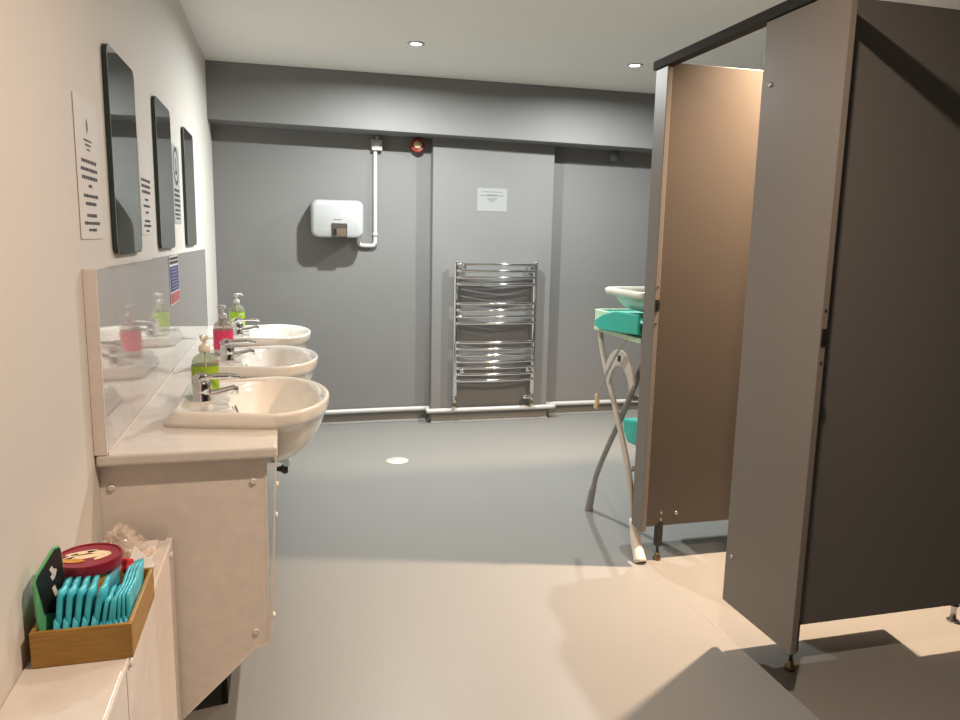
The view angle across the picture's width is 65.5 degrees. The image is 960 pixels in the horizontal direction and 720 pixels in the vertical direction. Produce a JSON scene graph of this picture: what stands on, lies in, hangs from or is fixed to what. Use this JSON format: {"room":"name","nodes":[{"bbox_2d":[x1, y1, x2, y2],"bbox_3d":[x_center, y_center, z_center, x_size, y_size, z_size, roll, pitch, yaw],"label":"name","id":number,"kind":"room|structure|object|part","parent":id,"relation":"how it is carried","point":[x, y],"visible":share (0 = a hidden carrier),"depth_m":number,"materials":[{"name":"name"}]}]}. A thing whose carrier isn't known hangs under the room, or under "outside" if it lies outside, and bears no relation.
{"room":"public restroom","nodes":[
{"label":"public restroom","id":0,"kind":"room"},
{"bbox_2d":[0,0,217,707],"bbox_3d":[-0.935,-0.153,1.707,0.100,2.315,6.780,-1,10,-15],"label":"wall","id":1,"kind":"structure","parent":0,"point":[50,497],"depth_m":1.42,"materials":[{"name":"white paint"}]},
{"bbox_2d":[72,91,103,238],"bbox_3d":[-0.882,-0.429,1.685,0.002,0.307,0.210,-1,10,-15],"label":"notice","id":2,"kind":"object","parent":1,"relation":"attached to","point":[84,112],"visible":1,"depth_m":1.67,"materials":[{"name":"white paper"}]},
{"bbox_2d":[81,158,99,231],"bbox_3d":[-0.883,-0.372,1.694,0.001,0.159,0.148,-1,10,-15],"label":"print","id":3,"kind":"object","parent":2,"relation":"attached to","point":[90,191],"depth_m":1.69},
{"bbox_2d":[101,43,141,253],"bbox_3d":[-0.971,-0.553,2.037,0.012,0.518,0.355,-1,10,-15],"label":"wall mirror","id":4,"kind":"object","parent":1,"relation":"attached to","point":[118,79],"visible":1,"depth_m":1.98,"materials":[{"name":"grey glass"}]},
{"bbox_2d":[137,136,153,234],"bbox_3d":[-1.068,-0.550,2.386,0.002,0.295,0.210,-1,10,-15],"label":"notice","id":5,"kind":"object","parent":1,"relation":"attached to","point":[143,147],"visible":1,"depth_m":2.38,"materials":[{"name":"white paper"}]},
{"bbox_2d":[141,178,150,231],"bbox_3d":[-1.069,-0.495,2.395,0.001,0.166,0.160,-1,10,-15],"label":"print","id":6,"kind":"object","parent":5,"relation":"attached to","point":[145,182],"depth_m":2.38},
{"bbox_2d":[82,249,208,455],"bbox_3d":[-1.153,-0.185,2.800,0.031,0.417,2.415,-1,10,-15],"label":"backsplash","id":7,"kind":"structure","parent":1,"relation":"attached to","point":[136,340],"depth_m":2.02,"materials":[{"name":"laminate"}]},
{"bbox_3d":[-0.850,0.009,1.650,0.027,0.416,0.005,-1,10,-15],"label":"trim","id":8,"kind":"part","parent":7,"relation":"part of","materials":[{"name":"laminate"}]},
{"bbox_2d":[169,255,179,305],"bbox_3d":[-1.139,-0.301,2.784,0.001,0.176,0.235,-1,10,-15],"label":"warning sticker","id":9,"kind":"object","parent":7,"relation":"attached to","point":[173,260],"visible":1,"depth_m":2.77,"materials":[{"name":"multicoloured paper"}]},
{"bbox_3d":[-1.139,-0.305,2.784,0.001,0.092,0.219,-1,10,-15],"label":"blue panel","id":10,"kind":"part","parent":9,"relation":"part of","materials":[{"name":"blue paper"}]},
{"bbox_2d":[171,267,177,288],"bbox_3d":[-1.138,-0.306,2.783,0.001,0.075,0.150,-1,10,-15],"label":"print","id":11,"kind":"object","parent":9,"relation":"on","point":[174,270],"depth_m":2.78},
{"bbox_3d":[-1.140,-0.236,2.795,0.001,0.037,0.219,-1,10,-15],"label":"red panel","id":12,"kind":"part","parent":9,"relation":"part of","materials":[{"name":"red paper"}]},
{"bbox_2d":[151,96,174,248],"bbox_3d":[-1.156,-0.671,2.733,0.012,0.518,0.355,-1,10,-15],"label":"wall mirror","id":13,"kind":"object","parent":1,"relation":"attached to","point":[161,131],"visible":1,"depth_m":2.67,"materials":[{"name":"grey glass"}]},
{"bbox_2d":[171,143,181,223],"bbox_3d":[-1.257,-0.725,3.093,0.002,0.315,0.210,-1,10,-15],"label":"notice","id":14,"kind":"object","parent":1,"relation":"attached to","point":[175,154],"visible":1,"depth_m":3.08,"materials":[{"name":"white paper"}]},
{"bbox_2d":[173,147,179,218],"bbox_3d":[-1.256,-0.732,3.092,0.001,0.294,0.170,-1,10,-15],"label":"print","id":15,"kind":"object","parent":14,"relation":"attached to","point":[176,177],"depth_m":3.09},
{"bbox_2d":[181,127,196,245],"bbox_3d":[-1.351,-0.794,3.467,0.012,0.518,0.355,-1,10,-15],"label":"wall mirror","id":16,"kind":"object","parent":1,"relation":"attached to","point":[186,137],"visible":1,"depth_m":3.40,"materials":[{"name":"grey glass"}]},
{"bbox_2d":[211,124,651,409],"bbox_3d":[-0.054,-0.729,5.345,3.470,2.315,0.100,-1,10,-15],"label":"wall","id":17,"kind":"structure","parent":0,"point":[365,311],"depth_m":5.15,"materials":[{"name":"grey paint"}]},
{"bbox_2d":[310,199,363,237],"bbox_3d":[-0.943,-0.931,4.925,0.342,0.246,0.185,-1,10,-15],"label":"dryer","id":18,"kind":"object","parent":17,"relation":"attached to","point":[328,218],"visible":1,"depth_m":4.84,"materials":[{"name":"white plastic"}]},
{"bbox_3d":[-0.916,-0.843,4.861,0.102,0.094,0.018,-1,10,-15],"label":"nozzle plate","id":19,"kind":"part","parent":18,"relation":"part of","materials":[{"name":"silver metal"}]},
{"bbox_2d":[337,228,345,235],"bbox_3d":[-0.900,-0.831,4.857,0.059,0.049,0.002,-1,10,-15],"label":"outlet","id":20,"kind":"object","parent":18,"relation":"attached to","point":[340,231],"depth_m":4.86,"materials":[{"name":"brown metal"}]},
{"bbox_2d":[357,136,381,247],"bbox_3d":[-0.744,-1.126,5.014,0.171,0.736,0.053,-1,10,-15],"label":"conduit","id":21,"kind":"object","parent":17,"relation":"attached to","point":[376,144],"visible":1,"depth_m":5.02,"materials":[{"name":"white plastic"}]},
{"bbox_2d":[410,138,424,152],"bbox_3d":[-0.423,-1.445,5.026,0.096,0.096,0.089,-1,10,-15],"label":"fire alarm","id":22,"kind":"object","parent":17,"relation":"attached to","point":[417,145],"visible":1,"depth_m":5.00,"materials":[{"name":"red plastic"}]},
{"bbox_2d":[320,398,637,424],"bbox_3d":[-0.047,0.382,5.414,3.470,0.098,0.128,-1,10,-15],"label":"baseboard","id":23,"kind":"structure","parent":17,"relation":"attached to","point":[400,416],"depth_m":5.38,"materials":[{"name":"plastic"}]},
{"bbox_2d":[324,399,637,414],"bbox_3d":[0.126,0.344,5.443,3.080,0.040,0.124,-1,10,-15],"label":"pipe","id":24,"kind":"object","parent":17,"relation":"attached to","point":[549,405],"visible":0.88,"depth_m":5.34,"materials":[{"name":"white plastic"}]},
{"bbox_2d":[429,137,554,421],"bbox_3d":[0.077,-0.543,5.311,0.867,1.965,0.090,-1,10,-15],"label":"wall panel","id":25,"kind":"object","parent":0,"point":[462,233],"visible":0.65,"depth_m":5.24,"materials":[{"name":"grey paint"}]},
{"bbox_2d":[477,188,506,211],"bbox_3d":[0.084,-1.109,5.169,0.214,0.156,0.002,-1,10,-15],"label":"notice","id":26,"kind":"object","parent":25,"relation":"attached to","point":[488,199],"visible":1,"depth_m":5.17,"materials":[{"name":"paper"}]},
{"bbox_2d":[480,191,502,200],"bbox_3d":[0.085,-1.128,5.165,0.170,0.070,0.001,-1,10,-15],"label":"print","id":27,"kind":"object","parent":26,"relation":"attached to","point":[484,195],"depth_m":5.16,"materials":[{"name":"grey paper"}]},
{"bbox_2d":[451,260,537,408],"bbox_3d":[0.103,-0.176,5.273,0.610,1.040,0.109,-1,10,-15],"label":"towel radiator","id":28,"kind":"object","parent":25,"relation":"attached to","point":[533,267],"visible":1,"depth_m":5.22,"materials":[{"name":"silver metal"}]},
{"bbox_2d":[179,0,959,93],"bbox_3d":[0.828,-1.375,1.916,3.670,0.100,6.880,-1,10,-15],"label":"ceiling","id":29,"kind":"structure","parent":0,"point":[586,44],"depth_m":3.79,"materials":[{"name":"paint"}]},
{"bbox_2d":[407,41,424,46],"bbox_3d":[-0.340,-1.679,3.966,0.092,0.007,0.092,-1,10,-15],"label":"recessed light","id":30,"kind":"object","parent":29,"relation":"in","point":[411,43],"visible":1,"depth_m":3.96,"materials":[{"name":"white plastic"}]},
{"bbox_2d":[205,60,654,152],"bbox_3d":[0.009,-1.657,5.027,3.470,0.377,0.240,-1,10,-15],"label":"ceiling beam","id":31,"kind":"structure","parent":29,"relation":"attached to","point":[238,94],"depth_m":4.82,"materials":[{"name":"grey paint"}]},
{"bbox_2d":[609,150,618,161],"bbox_3d":[0.970,-1.482,5.398,0.070,0.089,0.072,-1,10,-15],"label":"detector","id":32,"kind":"object","parent":31,"relation":"attached to","point":[614,156],"visible":0.96,"depth_m":5.38,"materials":[{"name":"grey plastic"}]},
{"bbox_2d":[627,63,642,67],"bbox_3d":[0.902,-1.717,4.352,0.092,0.007,0.092,-1,10,-15],"label":"recessed light","id":33,"kind":"object","parent":29,"relation":"in","point":[631,65],"visible":1,"depth_m":4.35,"materials":[{"name":"white plastic"}]},
{"bbox_2d":[183,411,959,719],"bbox_3d":[0.780,1.007,2.305,3.670,0.101,6.880,-1,10,-15],"label":"floor","id":34,"kind":"structure","parent":0,"point":[457,580],"depth_m":2.64,"materials":[{"name":"plastic"}]},
{"bbox_2d":[0,538,180,719],"bbox_3d":[-0.603,0.832,1.035,0.158,0.601,1.612,-1,10,-15],"label":"cabinet","id":35,"kind":"object","parent":34,"relation":"on","point":[145,685],"visible":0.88,"depth_m":1.24,"materials":[{"name":"laminate"}]},
{"bbox_2d":[29,567,154,668],"bbox_3d":[-0.677,0.449,1.322,0.152,0.062,0.220,-1,10,-15],"label":"wooden tray","id":36,"kind":"object","parent":35,"relation":"on","point":[76,645],"visible":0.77,"depth_m":1.22,"materials":[{"name":"brown wood"}]},
{"bbox_2d":[32,546,64,630],"bbox_3d":[-0.715,0.400,1.244,0.012,0.167,0.075,2,9,4],"label":"pouch","id":37,"kind":"object","parent":36,"relation":"in","point":[49,578],"visible":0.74,"depth_m":1.23,"materials":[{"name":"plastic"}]},
{"bbox_2d":[49,566,56,596],"bbox_3d":[-0.710,0.368,1.245,0.003,0.054,0.019,2,9,6],"label":"print","id":38,"kind":"object","parent":37,"relation":"attached to","point":[52,569],"depth_m":1.24,"materials":[{"name":"white paper"}]},
{"bbox_2d":[53,577,72,629],"bbox_3d":[-0.698,0.430,1.247,0.019,0.108,0.077,0,9,-9],"label":"packet","id":39,"kind":"object","parent":36,"relation":"in","point":[62,592],"visible":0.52,"depth_m":1.23,"materials":[{"name":"teal plastic"}]},
{"bbox_2d":[63,576,80,628],"bbox_3d":[-0.685,0.430,1.251,0.022,0.108,0.076,-1,10,-15],"label":"packet","id":40,"kind":"object","parent":36,"relation":"in","point":[73,590],"visible":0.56,"depth_m":1.23,"materials":[{"name":"teal plastic"}]},
{"bbox_2d":[72,576,90,627],"bbox_3d":[-0.672,0.430,1.254,0.024,0.108,0.076,-1,10,-15],"label":"packet","id":41,"kind":"object","parent":36,"relation":"in","point":[82,591],"visible":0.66,"depth_m":1.23,"materials":[{"name":"teal plastic"}]},
{"bbox_2d":[81,575,99,626],"bbox_3d":[-0.659,0.430,1.258,0.027,0.108,0.076,-2,10,-17],"label":"packet","id":42,"kind":"object","parent":36,"relation":"in","point":[91,597],"visible":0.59,"depth_m":1.24,"materials":[{"name":"teal plastic"}]},
{"bbox_2d":[62,542,122,595],"bbox_3d":[-0.704,0.408,1.350,0.112,0.120,0.112,-1,10,-15],"label":"tub","id":43,"kind":"object","parent":36,"relation":"in","point":[102,559],"visible":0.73,"depth_m":1.33,"materials":[{"name":"red plastic"}]},
{"bbox_2d":[63,559,84,562],"bbox_3d":[-0.719,0.354,1.316,0.043,0.001,0.018,-1,10,-15],"label":"print","id":44,"kind":"object","parent":43,"relation":"on","point":[64,560],"depth_m":1.32,"materials":[{"name":"gold paint"}]},
{"bbox_2d":[63,549,110,559],"bbox_3d":[-0.705,0.351,1.342,0.077,0.001,0.045,-1,10,-15],"label":"print","id":45,"kind":"object","parent":43,"relation":"on","point":[69,554],"depth_m":1.34},
{"bbox_3d":[-0.703,0.359,1.342,0.112,0.020,0.112,-1,10,-15],"label":"lid","id":46,"kind":"part","parent":43,"relation":"part of","materials":[{"name":"red plastic"}]},
{"bbox_2d":[93,572,106,593],"bbox_3d":[-0.668,0.407,1.316,0.001,0.066,0.024,10,13,42],"label":"print","id":47,"kind":"object","parent":43,"relation":"attached to","point":[102,574],"depth_m":1.31,"materials":[{"name":"paint"}]},
{"bbox_2d":[91,574,111,625],"bbox_3d":[-0.643,0.430,1.262,0.030,0.108,0.076,-1,10,-14],"label":"packet","id":48,"kind":"object","parent":36,"relation":"in","point":[103,591],"visible":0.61,"depth_m":1.24,"materials":[{"name":"teal plastic"}]},
{"bbox_2d":[100,585,116,624],"bbox_3d":[-0.633,0.439,1.265,0.024,0.088,0.076,-1,10,-14],"label":"packet","id":49,"kind":"object","parent":36,"relation":"in","point":[108,599],"visible":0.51,"depth_m":1.25,"materials":[{"name":"teal plastic"}]},
{"bbox_2d":[106,584,120,623],"bbox_3d":[-0.624,0.439,1.268,0.024,0.088,0.076,-1,10,-14],"label":"packet","id":50,"kind":"object","parent":36,"relation":"in","point":[110,615],"visible":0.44,"depth_m":1.25,"materials":[{"name":"teal plastic"}]},
{"bbox_2d":[109,564,132,623],"bbox_3d":[-0.631,0.431,1.312,0.019,0.088,0.167,-1,10,-14],"label":"packet","id":51,"kind":"object","parent":36,"relation":"in","point":[114,617],"visible":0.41,"depth_m":1.26,"materials":[{"name":"teal plastic"}]},
{"bbox_2d":[121,557,133,573],"bbox_3d":[-0.651,0.383,1.378,0.021,0.040,0.029,2,9,5],"label":"wrapper","id":52,"kind":"object","parent":51,"relation":"on","point":[127,561],"visible":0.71,"depth_m":1.37,"materials":[{"name":"red plastic"}]},
{"bbox_2d":[114,561,136,622],"bbox_3d":[-0.625,0.430,1.317,0.017,0.088,0.167,-1,10,-13],"label":"packet","id":53,"kind":"object","parent":36,"relation":"in","point":[119,602],"visible":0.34,"depth_m":1.26,"materials":[{"name":"teal plastic"}]},
{"bbox_2d":[119,559,139,622],"bbox_3d":[-0.620,0.429,1.323,0.014,0.088,0.167,-1,10,-13],"label":"packet","id":54,"kind":"object","parent":36,"relation":"in","point":[121,620],"visible":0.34,"depth_m":1.26,"materials":[{"name":"teal plastic"}]},
{"bbox_2d":[124,558,143,621],"bbox_3d":[-0.614,0.429,1.329,0.012,0.088,0.167,-1,10,-13],"label":"packet","id":55,"kind":"object","parent":36,"relation":"in","point":[132,593],"visible":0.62,"depth_m":1.31,"materials":[{"name":"teal plastic"}]},
{"bbox_3d":[-0.470,0.884,0.787,0.014,0.583,1.056,-1,10,-15],"label":"panel","id":56,"kind":"part","parent":35,"relation":"part of","materials":[{"name":"laminate"}]},
{"bbox_2d":[116,540,158,565],"bbox_3d":[-0.762,0.423,1.639,0.091,0.006,0.117,-1,10,-15],"label":"card","id":57,"kind":"object","parent":35,"relation":"on","point":[148,548],"visible":0.38,"depth_m":1.66,"materials":[{"name":"white paper"}]},
{"bbox_2d":[130,546,155,571],"bbox_3d":[-0.665,0.415,1.475,0.054,0.077,0.064,0,9,-4],"label":"folded paper","id":58,"kind":"object","parent":35,"relation":"on","point":[136,554],"visible":0.27,"depth_m":1.48,"materials":[{"name":"white paper"}]},
{"bbox_3d":[-0.675,0.754,1.559,0.014,0.583,0.550,-1,10,-15],"label":"panel","id":59,"kind":"part","parent":35,"relation":"part of","materials":[{"name":"laminate"}]},
{"bbox_2d":[96,326,290,719],"bbox_3d":[-0.983,0.405,2.986,0.430,0.800,2.495,-1,10,-15],"label":"vanity unit","id":60,"kind":"object","parent":34,"relation":"on","point":[205,490],"visible":0.66,"depth_m":1.82,"materials":[{"name":"laminate"}]},
{"bbox_3d":[-0.708,0.576,1.826,0.368,0.692,0.018,-1,10,-15],"label":"panel","id":61,"kind":"part","parent":60,"relation":"part of","materials":[{"name":"laminate"}]},
{"bbox_2d":[96,326,277,466],"bbox_3d":[-0.990,0.025,2.920,0.396,0.028,2.495,-1,10,-15],"label":"countertop","id":62,"kind":"structure","parent":60,"relation":"on","point":[147,441],"depth_m":1.83,"materials":[{"name":"laminate"}]},
{"bbox_2d":[163,376,328,463],"bbox_3d":[-0.664,0.190,2.183,0.440,0.186,0.552,-1,10,-15],"label":"basin","id":63,"kind":"object","parent":62,"relation":"in","point":[296,407],"visible":0.69,"depth_m":2.07,"materials":[{"name":"white ceramic"}]},
{"bbox_2d":[191,334,219,389],"bbox_3d":[-0.790,0.015,2.144,0.076,0.180,0.078,-1,10,-15],"label":"soap bottle","id":64,"kind":"object","parent":63,"relation":"on","point":[209,368],"visible":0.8,"depth_m":2.13,"materials":[{"name":"green plastic"}]},
{"bbox_2d":[191,372,239,402],"bbox_3d":[-0.739,0.074,2.091,0.130,0.082,0.056,-1,10,-15],"label":"mixer tap","id":65,"kind":"object","parent":63,"relation":"on","point":[203,392],"visible":1,"depth_m":2.07,"materials":[{"name":"silver metal"}]},
{"bbox_3d":[-0.740,0.052,2.087,0.127,0.037,0.047,-1,10,-15],"label":"lever","id":66,"kind":"part","parent":65,"relation":"part of","materials":[{"name":"silver metal"}]},
{"bbox_3d":[-0.729,0.090,2.097,0.085,0.041,0.027,-1,10,-15],"label":"spout","id":67,"kind":"part","parent":65,"relation":"part of","materials":[{"name":"silver metal"}]},
{"bbox_2d":[201,345,317,379],"bbox_3d":[-0.845,0.075,2.865,0.440,0.186,0.552,-1,10,-15],"label":"basin","id":68,"kind":"object","parent":62,"relation":"in","point":[271,360],"visible":0.46,"depth_m":2.86,"materials":[{"name":"white ceramic"}]},
{"bbox_2d":[213,305,233,349],"bbox_3d":[-0.992,-0.116,2.883,0.075,0.193,0.078,-1,10,-15],"label":"soap bottle","id":69,"kind":"object","parent":68,"relation":"on","point":[219,334],"visible":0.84,"depth_m":2.86,"materials":[{"name":"red plastic"}]},
{"bbox_2d":[219,338,255,361],"bbox_3d":[-0.898,-0.040,2.769,0.130,0.082,0.056,-1,10,-15],"label":"mixer tap","id":70,"kind":"object","parent":68,"relation":"on","point":[228,353],"visible":1,"depth_m":2.75,"materials":[{"name":"silver metal"}]},
{"bbox_3d":[-0.899,-0.062,2.765,0.127,0.037,0.047,-1,10,-15],"label":"lever","id":71,"kind":"part","parent":70,"relation":"part of","materials":[{"name":"silver metal"}]},
{"bbox_3d":[-0.888,-0.023,2.774,0.085,0.041,0.027,-1,10,-15],"label":"spout","id":72,"kind":"part","parent":70,"relation":"part of","materials":[{"name":"silver metal"}]},
{"bbox_2d":[224,324,310,347],"bbox_3d":[-1.038,-0.048,3.595,0.440,0.186,0.552,-1,10,-15],"label":"basin","id":73,"kind":"object","parent":62,"relation":"in","point":[270,334],"visible":0.43,"depth_m":3.60,"materials":[{"name":"white ceramic"}]},
{"bbox_2d":[229,293,244,325],"bbox_3d":[-1.182,-0.235,3.630,0.073,0.180,0.070,-1,10,-15],"label":"soap bottle","id":74,"kind":"object","parent":73,"relation":"on","point":[232,314],"visible":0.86,"depth_m":3.61,"materials":[{"name":"green plastic"}]},
{"bbox_2d":[231,317,259,334],"bbox_3d":[-1.093,-0.160,3.483,0.130,0.082,0.056,-1,10,-15],"label":"mixer tap","id":75,"kind":"object","parent":73,"relation":"on","point":[237,325],"visible":0.97,"depth_m":3.46,"materials":[{"name":"silver metal"}]},
{"bbox_3d":[-1.093,-0.182,3.479,0.127,0.037,0.047,-1,10,-15],"label":"lever","id":76,"kind":"part","parent":75,"relation":"part of","materials":[{"name":"silver metal"}]},
{"bbox_3d":[-1.082,-0.144,3.489,0.085,0.041,0.027,-1,10,-15],"label":"spout","id":77,"kind":"part","parent":75,"relation":"part of","materials":[{"name":"silver metal"}]},
{"bbox_3d":[-0.820,0.277,3.016,0.027,0.493,2.440,-1,10,-15],"label":"panel","id":78,"kind":"part","parent":60,"relation":"part of","materials":[{"name":"beige laminate"}]},
{"bbox_3d":[-0.612,0.336,2.311,0.034,0.034,0.034,-1,10,-15],"label":"turn knob","id":79,"kind":"part","parent":60,"relation":"part of","materials":[{"name":"black plastic"}]},
{"bbox_3d":[-0.604,0.308,2.303,0.038,0.042,0.042,-1,10,-15],"label":"turn knob","id":80,"kind":"part","parent":60,"relation":"part of","materials":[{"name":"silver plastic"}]},
{"bbox_2d":[385,457,408,463],"bbox_3d":[-0.487,0.589,4.383,0.136,0.006,0.136,-1,10,-15],"label":"floor drain","id":81,"kind":"object","parent":34,"relation":"on","point":[394,460],"visible":1,"depth_m":4.37,"materials":[{"name":"white plastic"}]},
{"bbox_2d":[585,309,646,562],"bbox_3d":[0.937,0.282,3.362,0.801,1.026,0.652,-1,10,-15],"label":"stand","id":82,"kind":"object","parent":34,"relation":"on","point":[627,324],"visible":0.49,"depth_m":3.21,"materials":[{"name":"white plastic"}]},
{"bbox_3d":[0.611,0.280,3.312,0.024,0.794,0.503,-1,10,-15],"label":"leg","id":83,"kind":"part","parent":82,"relation":"part of","materials":[{"name":"white metal"}]},
{"bbox_3d":[0.596,0.285,3.251,0.024,0.782,0.454,-1,10,-15],"label":"leg","id":84,"kind":"part","parent":82,"relation":"part of","materials":[{"name":"white metal"}]},
{"bbox_2d":[605,286,644,311],"bbox_3d":[0.965,-0.260,3.267,0.768,0.096,0.396,-1,10,-15],"label":"baby bath","id":85,"kind":"object","parent":82,"relation":"on","point":[631,297],"visible":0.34,"depth_m":3.19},
{"bbox_2d":[623,418,636,445],"bbox_3d":[0.966,0.312,3.335,0.540,0.158,0.374,-1,10,-15],"label":"storage shelf","id":86,"kind":"object","parent":82,"relation":"attached to","point":[629,424],"depth_m":3.37,"materials":[{"name":"teal plastic"}]},
{"bbox_2d":[646,63,762,560],"bbox_3d":[1.471,-0.154,3.128,1.656,1.955,0.032,-1,10,-15],"label":"partition panel","id":87,"kind":"object","parent":34,"relation":"on","point":[715,110],"depth_m":2.94,"materials":[{"name":"brown laminate"}]},
{"bbox_2d":[632,66,672,531],"bbox_3d":[0.664,-0.196,2.893,0.020,1.782,0.097,-1,10,-15],"label":"pilaster","id":88,"kind":"object","parent":87,"relation":"attached to","point":[663,91],"visible":1,"depth_m":2.87,"materials":[{"name":"grey laminate"}]},
{"bbox_2d":[784,0,959,671],"bbox_3d":[1.680,-0.021,2.341,1.656,1.955,0.032,-1,10,-15],"label":"partition panel","id":89,"kind":"object","parent":34,"relation":"on","point":[883,535],"depth_m":2.20,"materials":[{"name":"laminate"}]},
{"bbox_2d":[722,0,857,654],"bbox_3d":[0.863,-0.069,2.136,0.024,1.782,0.350,-1,10,-15],"label":"pilaster","id":90,"kind":"object","parent":89,"relation":"attached to","point":[808,56],"visible":1,"depth_m":2.10,"materials":[{"name":"grey laminate"}]},
{"bbox_2d":[653,0,816,70],"bbox_3d":[1.085,-0.839,1.240,0.038,0.032,3.288,-1,10,-15],"label":"headrail","id":91,"kind":"object","parent":90,"relation":"on","point":[758,21],"visible":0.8,"depth_m":2.33,"materials":[{"name":"black metal"}]},
{"bbox_2d":[946,604,959,623],"bbox_3d":[1.669,0.882,2.630,0.040,0.079,0.040,-1,10,-15],"label":"partition foot","id":92,"kind":"object","parent":34,"relation":"on","point":[952,618],"visible":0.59,"depth_m":2.62,"materials":[{"name":"silver metal"}]}
]}

